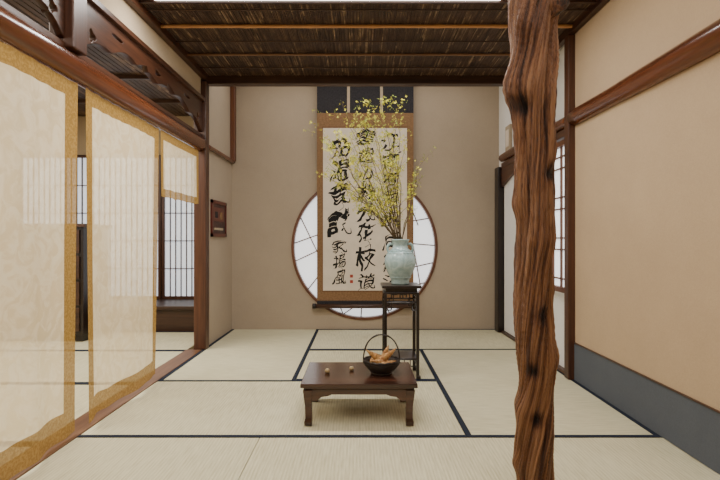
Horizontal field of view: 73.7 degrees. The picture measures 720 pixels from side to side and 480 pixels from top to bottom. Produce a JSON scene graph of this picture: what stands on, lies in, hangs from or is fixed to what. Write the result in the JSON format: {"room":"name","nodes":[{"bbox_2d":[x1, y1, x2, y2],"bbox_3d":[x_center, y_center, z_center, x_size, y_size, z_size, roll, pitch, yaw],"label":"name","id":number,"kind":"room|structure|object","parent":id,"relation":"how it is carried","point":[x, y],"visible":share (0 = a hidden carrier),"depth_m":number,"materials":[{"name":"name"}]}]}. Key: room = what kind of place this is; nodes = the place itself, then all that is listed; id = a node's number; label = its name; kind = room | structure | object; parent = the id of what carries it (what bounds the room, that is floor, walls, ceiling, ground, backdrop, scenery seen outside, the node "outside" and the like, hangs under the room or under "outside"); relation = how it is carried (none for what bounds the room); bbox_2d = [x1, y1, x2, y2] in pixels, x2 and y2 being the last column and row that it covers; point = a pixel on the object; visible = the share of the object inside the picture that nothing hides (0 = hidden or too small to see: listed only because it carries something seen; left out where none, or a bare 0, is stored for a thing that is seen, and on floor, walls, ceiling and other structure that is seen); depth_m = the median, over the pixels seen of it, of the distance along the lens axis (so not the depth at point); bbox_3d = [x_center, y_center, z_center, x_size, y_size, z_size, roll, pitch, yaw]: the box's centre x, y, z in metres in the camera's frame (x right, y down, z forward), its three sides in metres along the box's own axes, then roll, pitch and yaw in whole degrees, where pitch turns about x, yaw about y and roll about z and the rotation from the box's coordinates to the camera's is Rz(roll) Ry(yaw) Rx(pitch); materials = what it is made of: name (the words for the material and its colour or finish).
{"room":"japanese tea room","nodes":[
{"label":"japanese tea room","id":0,"kind":"room"},
{"bbox_2d":[3,0,189,115],"bbox_3d":[-2.600,-1.401,2.430,2.400,0.045,5.860,0,0,0],"label":"ceiling","id":1,"kind":"structure","parent":0,"point":[115,63],"depth_m":3.86,"materials":[{"name":"brown wood"}]},
{"bbox_2d":[77,116,193,154],"bbox_3d":[-2.600,-0.279,5.405,2.400,2.430,0.090,0,0,0],"label":"wall","id":2,"kind":"structure","parent":0,"point":[81,125],"depth_m":5.36,"materials":[{"name":"paint"}]},
{"bbox_2d":[76,155,86,223],"bbox_3d":[-3.390,-0.145,5.339,0.780,1.598,0.032,0,0,0],"label":"screen","id":3,"kind":"object","parent":2,"relation":"attached to","point":[81,211],"visible":0.02,"depth_m":5.35,"materials":[{"name":"white paper"}]},
{"bbox_2d":[157,155,161,298],"bbox_3d":[-2.600,-0.145,5.339,0.780,1.598,0.032,0,0,0],"label":"screen","id":4,"kind":"object","parent":2,"relation":"attached to","point":[159,241],"visible":0.13,"depth_m":5.32,"materials":[{"name":"white paper"}]},
{"bbox_2d":[162,197,193,298],"bbox_3d":[-1.810,-0.145,5.339,0.780,1.598,0.032,0,0,0],"label":"screen","id":5,"kind":"object","parent":2,"relation":"attached to","point":[177,215],"visible":0.31,"depth_m":5.35,"materials":[{"name":"white paper"}]},
{"bbox_2d":[98,0,231,349],"bbox_3d":[-1.350,-0.379,1.435,0.100,2.630,6.870,0,0,0],"label":"wall","id":6,"kind":"structure","parent":0,"point":[220,169],"depth_m":4.32,"materials":[{"name":"grey paint"}]},
{"bbox_2d":[1,41,180,103],"bbox_3d":[-2.600,-1.361,2.965,2.380,0.035,3.530,0,0,0],"label":"trim","id":7,"kind":"structure","parent":6,"relation":"attached to","point":[122,77],"depth_m":4.70,"materials":[{"name":"brown wood"}]},
{"bbox_2d":[9,350,200,479],"bbox_3d":[-1.365,0.918,2.353,0.130,0.036,3.185,0,0,0],"label":"trim","id":8,"kind":"structure","parent":6,"relation":"attached to","point":[82,424],"depth_m":2.53,"materials":[{"name":"brown wood"}]},
{"bbox_2d":[87,0,204,100],"bbox_3d":[-1.330,-1.154,2.350,0.110,0.030,3.200,0,0,0],"label":"trim","id":9,"kind":"structure","parent":6,"relation":"attached to","point":[99,6],"depth_m":2.80,"materials":[{"name":"brown wood"}]},
{"bbox_2d":[124,0,207,79],"bbox_3d":[-1.288,-1.354,3.280,0.045,0.050,1.440,0,0,0],"label":"trim","id":10,"kind":"structure","parent":6,"relation":"attached to","point":[148,17],"depth_m":3.15,"materials":[{"name":"brown wood"}]},
{"bbox_2d":[210,199,226,236],"bbox_3d":[-1.290,-0.192,4.395,0.017,0.325,0.450,0,0,0],"label":"framed print","id":11,"kind":"object","parent":6,"relation":"attached to","point":[218,209],"visible":1,"depth_m":4.37,"materials":[{"name":"red paint"}]},
{"bbox_2d":[209,145,234,163],"bbox_3d":[-1.281,-0.788,4.457,0.039,0.040,0.815,0,0,0],"label":"railing","id":12,"kind":"object","parent":6,"relation":"attached to","point":[211,148],"visible":0.96,"depth_m":4.38,"materials":[{"name":"brown wood"}]},
{"bbox_2d":[230,87,235,161],"bbox_3d":[-1.278,-1.239,4.835,0.045,0.890,0.069,0,0,0],"label":"post","id":13,"kind":"object","parent":12,"relation":"on","point":[232,89],"visible":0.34,"depth_m":4.80,"materials":[{"name":"red wood"}]},
{"bbox_2d":[232,87,498,328],"bbox_3d":[0.050,-0.379,4.900,2.900,2.630,0.060,0,0,0],"label":"wall","id":14,"kind":"structure","parent":0,"point":[274,175],"depth_m":4.87,"materials":[{"name":"grey paint"}]},
{"bbox_2d":[312,87,412,308],"bbox_3d":[0.052,-0.490,4.795,1.055,2.357,0.054,0,0,0],"label":"scroll","id":15,"kind":"object","parent":14,"relation":"hanging from","point":[351,244],"visible":0.63,"depth_m":4.80,"materials":[{"name":"paper"}]},
{"bbox_2d":[291,192,437,319],"bbox_3d":[0.046,0.071,4.899,1.482,1.482,0.082,0,0,0],"label":"round window","id":16,"kind":"structure","parent":14,"relation":"in","point":[304,236],"depth_m":4.93,"materials":[{"name":"white paper"}]},
{"bbox_2d":[144,4,590,75],"bbox_3d":[0.050,-1.387,3.317,2.860,0.034,1.525,0,0,0],"label":"ceiling","id":17,"kind":"structure","parent":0,"point":[164,17],"depth_m":3.28,"materials":[{"name":"brown"}]},
{"bbox_2d":[499,0,719,410],"bbox_3d":[1.445,-0.379,1.435,0.110,2.630,6.870,0,0,0],"label":"wall","id":18,"kind":"structure","parent":0,"point":[647,166],"depth_m":2.31,"materials":[{"name":"beige paint"}]},
{"bbox_2d":[176,41,508,41],"bbox_3d":[0.045,-1.365,3.300,2.690,0.009,0.009,0,0,0],"label":"trim","id":19,"kind":"structure","parent":18,"relation":"attached to","point":[176,41],"depth_m":3.30,"materials":[{"name":"brown wood"}]},
{"bbox_2d":[188,53,509,55],"bbox_3d":[0.045,-1.363,3.530,2.690,0.021,0.021,0,0,0],"label":"trim","id":20,"kind":"structure","parent":18,"relation":"attached to","point":[189,54],"depth_m":3.52,"materials":[{"name":"brown wood"}]},
{"bbox_2d":[200,67,506,67],"bbox_3d":[0.045,-1.365,3.800,2.690,0.012,0.012,0,0,0],"label":"trim","id":21,"kind":"structure","parent":18,"relation":"attached to","point":[200,67],"depth_m":3.79,"materials":[{"name":"brown wood"}]},
{"bbox_2d":[161,24,572,27],"bbox_3d":[0.045,-1.363,3.060,2.690,0.026,0.026,0,0,0],"label":"trim","id":22,"kind":"structure","parent":18,"relation":"attached to","point":[162,25],"depth_m":3.05,"materials":[{"name":"brown wood"}]},
{"bbox_2d":[139,0,595,3],"bbox_3d":[0.045,-1.377,2.755,2.690,0.034,0.020,0,0,0],"label":"trim","id":23,"kind":"structure","parent":18,"relation":"attached to","point":[140,1],"depth_m":2.75,"materials":[{"name":"brown wood"}]},
{"bbox_2d":[147,9,587,10],"bbox_3d":[0.045,-1.365,2.850,2.690,0.009,0.009,0,0,0],"label":"trim","id":24,"kind":"structure","parent":18,"relation":"attached to","point":[147,9],"depth_m":2.85,"materials":[{"name":"brown wood"}]},
{"bbox_2d":[502,163,513,186],"bbox_3d":[1.385,-0.604,4.280,0.020,0.180,0.760,0,0,0],"label":"door frame","id":25,"kind":"structure","parent":18,"relation":"attached to","point":[508,171],"depth_m":4.47,"materials":[{"name":"brown wood"}]},
{"bbox_2d":[505,124,511,151],"bbox_3d":[1.394,-0.954,4.510,0.028,0.240,0.140,0,0,0],"label":"wall plaque","id":26,"kind":"object","parent":18,"relation":"attached to","point":[508,130],"visible":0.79,"depth_m":4.46,"materials":[{"name":"paper"}]},
{"bbox_2d":[504,175,515,336],"bbox_3d":[1.397,0.104,4.260,0.023,1.597,0.780,0,0,0],"label":"door","id":27,"kind":"structure","parent":18,"relation":"in","point":[509,217],"depth_m":4.49,"materials":[{"name":"paint"}]},
{"bbox_2d":[499,117,563,161],"bbox_3d":[1.383,-0.794,3.913,0.085,0.085,1.494,0,0,0],"label":"log rail","id":28,"kind":"object","parent":18,"relation":"attached to","point":[508,154],"visible":0.34,"depth_m":4.26,"materials":[{"name":"brown wood"}]},
{"bbox_2d":[501,130,563,167],"bbox_3d":[1.389,-0.719,3.915,0.038,0.050,1.490,0,0,0],"label":"trim header","id":29,"kind":"object","parent":18,"relation":"attached to","point":[560,135],"visible":0.34,"depth_m":4.28,"materials":[{"name":"brown wood"}]},
{"bbox_2d":[502,331,563,373],"bbox_3d":[1.391,0.892,3.913,0.033,0.022,1.495,0,0,0],"label":"trim","id":30,"kind":"structure","parent":18,"relation":"attached to","point":[560,368],"depth_m":4.33,"materials":[{"name":"brown wood"}]},
{"bbox_2d":[552,140,563,292],"bbox_3d":[1.384,-0.159,3.515,0.038,1.030,0.690,0,0,0],"label":"lattice","id":31,"kind":"object","parent":18,"relation":"attached to","point":[558,257],"visible":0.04,"depth_m":3.36,"materials":[{"name":"white paper"}]},
{"bbox_2d":[558,0,609,48],"bbox_3d":[1.370,-1.354,3.280,0.040,0.050,1.440,0,0,0],"label":"trim","id":32,"kind":"structure","parent":18,"relation":"attached to","point":[595,8],"depth_m":2.91,"materials":[{"name":"brown wood"}]},
{"bbox_2d":[567,19,719,125],"bbox_3d":[1.386,-0.789,0.649,0.122,0.130,4.899,0,0,0],"label":"log rail","id":33,"kind":"object","parent":18,"relation":"attached to","point":[704,44],"visible":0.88,"depth_m":2.17,"materials":[{"name":"brown wood"}]},
{"bbox_2d":[574,342,719,474],"bbox_3d":[1.385,0.782,0.550,0.010,0.242,5.100,0,0,0],"label":"baseboard","id":34,"kind":"structure","parent":18,"relation":"attached to","point":[692,427],"depth_m":2.24,"materials":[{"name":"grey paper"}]},
{"bbox_3d":[-1.300,0.981,1.900,5.800,0.090,8.200,0,0,0],"label":"floor","id":35,"kind":"structure","parent":0,"visible":0},
{"bbox_2d":[75,383,88,418],"bbox_3d":[-2.615,0.920,2.580,2.367,0.032,0.897,0,0,0],"label":"mat","id":36,"kind":"object","parent":35,"relation":"on","point":[81,389],"visible":0.02,"depth_m":2.73,"materials":[{"name":"wicker"}]},
{"bbox_2d":[75,350,184,382],"bbox_3d":[-2.615,0.920,3.480,2.367,0.032,0.897,0,0,0],"label":"mat","id":37,"kind":"object","parent":35,"relation":"on","point":[81,356],"visible":0.15,"depth_m":3.61,"materials":[{"name":"wicker"}]},
{"bbox_2d":[75,332,193,349],"bbox_3d":[-2.615,0.920,4.335,2.367,0.032,0.807,0,0,0],"label":"mat","id":38,"kind":"object","parent":35,"relation":"on","point":[164,340],"visible":0.15,"depth_m":4.24,"materials":[{"name":"wicker"}]},
{"bbox_2d":[75,224,87,340],"bbox_3d":[-2.900,0.380,4.455,0.960,1.047,0.489,0,0,0],"label":"chest","id":39,"kind":"object","parent":38,"relation":"on","point":[81,298],"visible":0.1,"depth_m":4.25,"materials":[{"name":"black paint"}]},
{"bbox_2d":[17,438,258,479],"bbox_3d":[-0.880,0.921,1.750,0.837,0.030,0.897,0,0,0],"label":"mat","id":40,"kind":"object","parent":35,"relation":"on","point":[81,458],"visible":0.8,"depth_m":1.97,"materials":[{"name":"beige wicker"}]},
{"bbox_2d":[156,299,193,331],"bbox_3d":[-2.600,0.796,5.040,2.380,0.280,0.580,0,0,0],"label":"wooden platform","id":41,"kind":"object","parent":35,"relation":"on","point":[172,315],"visible":0.02,"depth_m":4.79,"materials":[{"name":"brown wood"}]},
{"bbox_2d":[160,329,318,379],"bbox_3d":[-0.858,0.920,3.985,0.882,0.032,1.767,0,0,0],"label":"mat","id":42,"kind":"object","parent":35,"relation":"on","point":[239,354],"visible":0.9,"depth_m":3.70,"materials":[{"name":"wicker"}]},
{"bbox_2d":[194,81,208,349],"bbox_3d":[-1.320,-0.203,4.000,0.100,2.212,0.096,0,0,0],"label":"post","id":43,"kind":"object","parent":42,"relation":"on","point":[201,210],"visible":0.8,"depth_m":3.95,"materials":[{"name":"brown wood"}]},
{"bbox_2d":[201,75,504,86],"bbox_3d":[0.015,-1.347,4.060,2.750,0.075,0.080,0,0,0],"label":"lintel beam","id":44,"kind":"structure","parent":43,"relation":"on","point":[233,80],"depth_m":4.02,"materials":[{"name":"brown wood"}]},
{"bbox_2d":[77,380,466,438],"bbox_3d":[-0.405,0.920,2.650,1.787,0.032,0.897,0,0,0],"label":"mat","id":45,"kind":"object","parent":35,"relation":"on","point":[259,409],"visible":0.9,"depth_m":2.51,"materials":[{"name":"wicker"}]},
{"bbox_2d":[300,362,417,425],"bbox_3d":[-0.005,0.798,2.520,0.566,0.209,0.420,0,0,0],"label":"table","id":46,"kind":"object","parent":45,"relation":"on","point":[340,380],"visible":0.99,"depth_m":2.33,"materials":[{"name":"brown wood"}]},
{"bbox_2d":[363,334,399,375],"bbox_3d":[0.112,0.591,2.500,0.196,0.204,0.196,0,0,34],"label":"basket","id":47,"kind":"object","parent":46,"relation":"on","point":[379,369],"visible":0.9,"depth_m":2.45,"materials":[{"name":"wicker"}]},
{"bbox_2d":[366,345,395,363],"bbox_3d":[0.109,0.608,2.507,0.159,0.108,0.133,0,0,0],"label":"shoots","id":48,"kind":"object","parent":47,"relation":"in","point":[376,358],"visible":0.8,"depth_m":2.47,"materials":[{"name":"food"}]},
{"bbox_2d":[296,350,434,379],"bbox_3d":[0.037,0.920,3.530,0.902,0.032,0.857,0,0,0],"label":"mat","id":49,"kind":"object","parent":35,"relation":"on","point":[425,373],"visible":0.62,"depth_m":3.67,"materials":[{"name":"wicker"}]},
{"bbox_2d":[380,282,420,379],"bbox_3d":[0.270,0.600,3.225,0.254,0.607,0.254,0,0,0],"label":"plant stand","id":50,"kind":"object","parent":49,"relation":"on","point":[387,287],"visible":0.78,"depth_m":3.12,"materials":[{"name":"black paint"}]},
{"bbox_2d":[384,239,415,284],"bbox_3d":[0.270,0.145,3.225,0.212,0.300,0.212,0,0,0],"label":"vase","id":51,"kind":"object","parent":50,"relation":"on","point":[400,262],"visible":1,"depth_m":3.16,"materials":[{"name":"ceramic"}]},
{"bbox_2d":[303,95,433,238],"bbox_3d":[0.082,-0.446,3.246,0.858,1.084,0.434,0,0,8],"label":"branches","id":52,"kind":"object","parent":51,"relation":"in","point":[387,199],"visible":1,"depth_m":3.21,"materials":[{"name":"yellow plant"}]},
{"bbox_2d":[310,329,515,349],"bbox_3d":[0.487,0.920,4.415,1.802,0.032,0.907,0,0,0],"label":"mat","id":53,"kind":"object","parent":35,"relation":"on","point":[326,339],"visible":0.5,"depth_m":4.37,"materials":[{"name":"wicker"}]},
{"bbox_2d":[495,167,503,332],"bbox_3d":[1.377,0.095,4.740,0.065,1.617,0.120,0,0,0],"label":"post","id":54,"kind":"object","parent":53,"relation":"on","point":[499,190],"visible":0.78,"depth_m":4.68,"materials":[{"name":"black paint"}]},
{"bbox_2d":[239,438,719,479],"bbox_3d":[0.465,0.921,1.750,1.847,0.030,0.897,0,0,0],"label":"mat","id":55,"kind":"object","parent":35,"relation":"on","point":[271,458],"visible":1,"depth_m":1.98,"materials":[{"name":"beige wicker"}]},
{"bbox_2d":[502,0,569,479],"bbox_3d":[0.567,-0.344,1.596,0.202,2.497,0.177,0,0,-14],"label":"wood post","id":56,"kind":"object","parent":55,"relation":"on","point":[529,89],"visible":1,"depth_m":1.55,"materials":[{"name":"brown wood"}]},
{"bbox_2d":[420,350,662,437],"bbox_3d":[0.940,0.920,3.080,0.897,0.032,1.757,0,0,0],"label":"mat","id":57,"kind":"object","parent":35,"relation":"on","point":[480,387],"visible":0.75,"depth_m":2.71,"materials":[{"name":"wicker"}]},
{"bbox_2d":[564,35,574,379],"bbox_3d":[1.383,-0.213,3.132,0.075,2.232,0.065,0,0,0],"label":"post","id":58,"kind":"object","parent":57,"relation":"on","point":[569,40],"visible":0.6,"depth_m":3.10,"materials":[{"name":"brown wood"}]},
{"bbox_3d":[-1.345,-0.114,-0.625,0.070,2.100,2.750,0,0,0],"label":"wall","id":59,"kind":"structure","parent":0,"visible":0},
{"bbox_2d":[0,6,206,150],"bbox_3d":[-1.315,-0.790,1.975,0.122,0.126,3.951,0,0,0],"label":"beam","id":60,"kind":"structure","parent":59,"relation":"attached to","point":[15,32],"depth_m":2.21,"materials":[{"name":"brown wood"}]},
{"bbox_2d":[0,41,77,479],"bbox_3d":[-1.313,0.084,1.640,0.046,1.620,1.180,0,0,0],"label":"sheer curtain","id":61,"kind":"object","parent":60,"relation":"hanging from","point":[39,105],"visible":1,"depth_m":1.92,"materials":[{"name":"fabric"}]},
{"bbox_2d":[0,0,201,136],"bbox_3d":[-1.340,-0.860,2.350,0.080,0.028,3.200,0,0,0],"label":"lintel","id":62,"kind":"object","parent":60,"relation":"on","point":[3,4],"visible":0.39,"depth_m":2.37,"materials":[{"name":"brown wood"}]},
{"bbox_2d":[34,0,63,37],"bbox_3d":[-1.315,-1.015,1.452,0.034,0.255,1.311,0,0,0],"label":"transom","id":63,"kind":"object","parent":62,"relation":"on","point":[55,14],"visible":0.98,"depth_m":2.06,"materials":[{"name":"brown wood"}]},
{"bbox_2d":[49,0,86,55],"bbox_3d":[-1.315,-1.222,2.165,0.110,0.745,0.110,0,0,0],"label":"post","id":64,"kind":"object","parent":62,"relation":"on","point":[75,11],"visible":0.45,"depth_m":2.13,"materials":[{"name":"brown wood"}]},
{"bbox_2d":[87,1,201,131],"bbox_3d":[-1.315,-1.015,3.085,0.034,0.254,1.726,0,0,0],"label":"transom","id":65,"kind":"object","parent":62,"relation":"on","point":[102,33],"visible":0.94,"depth_m":2.77,"materials":[{"name":"brown wood"}]},
{"bbox_2d":[86,88,158,422],"bbox_3d":[-1.312,0.075,2.708,0.047,1.602,0.845,0,0,0],"label":"sheer curtain","id":66,"kind":"object","parent":60,"relation":"hanging from","point":[122,149],"visible":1,"depth_m":2.63,"materials":[{"name":"fabric"}]},
{"bbox_2d":[161,130,197,203],"bbox_3d":[-1.312,-0.505,3.530,0.014,0.441,0.740,0,0,0],"label":"sheer curtain","id":67,"kind":"object","parent":60,"relation":"hanging from","point":[179,160],"visible":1,"depth_m":3.48,"materials":[{"name":"fabric"}]}
]}

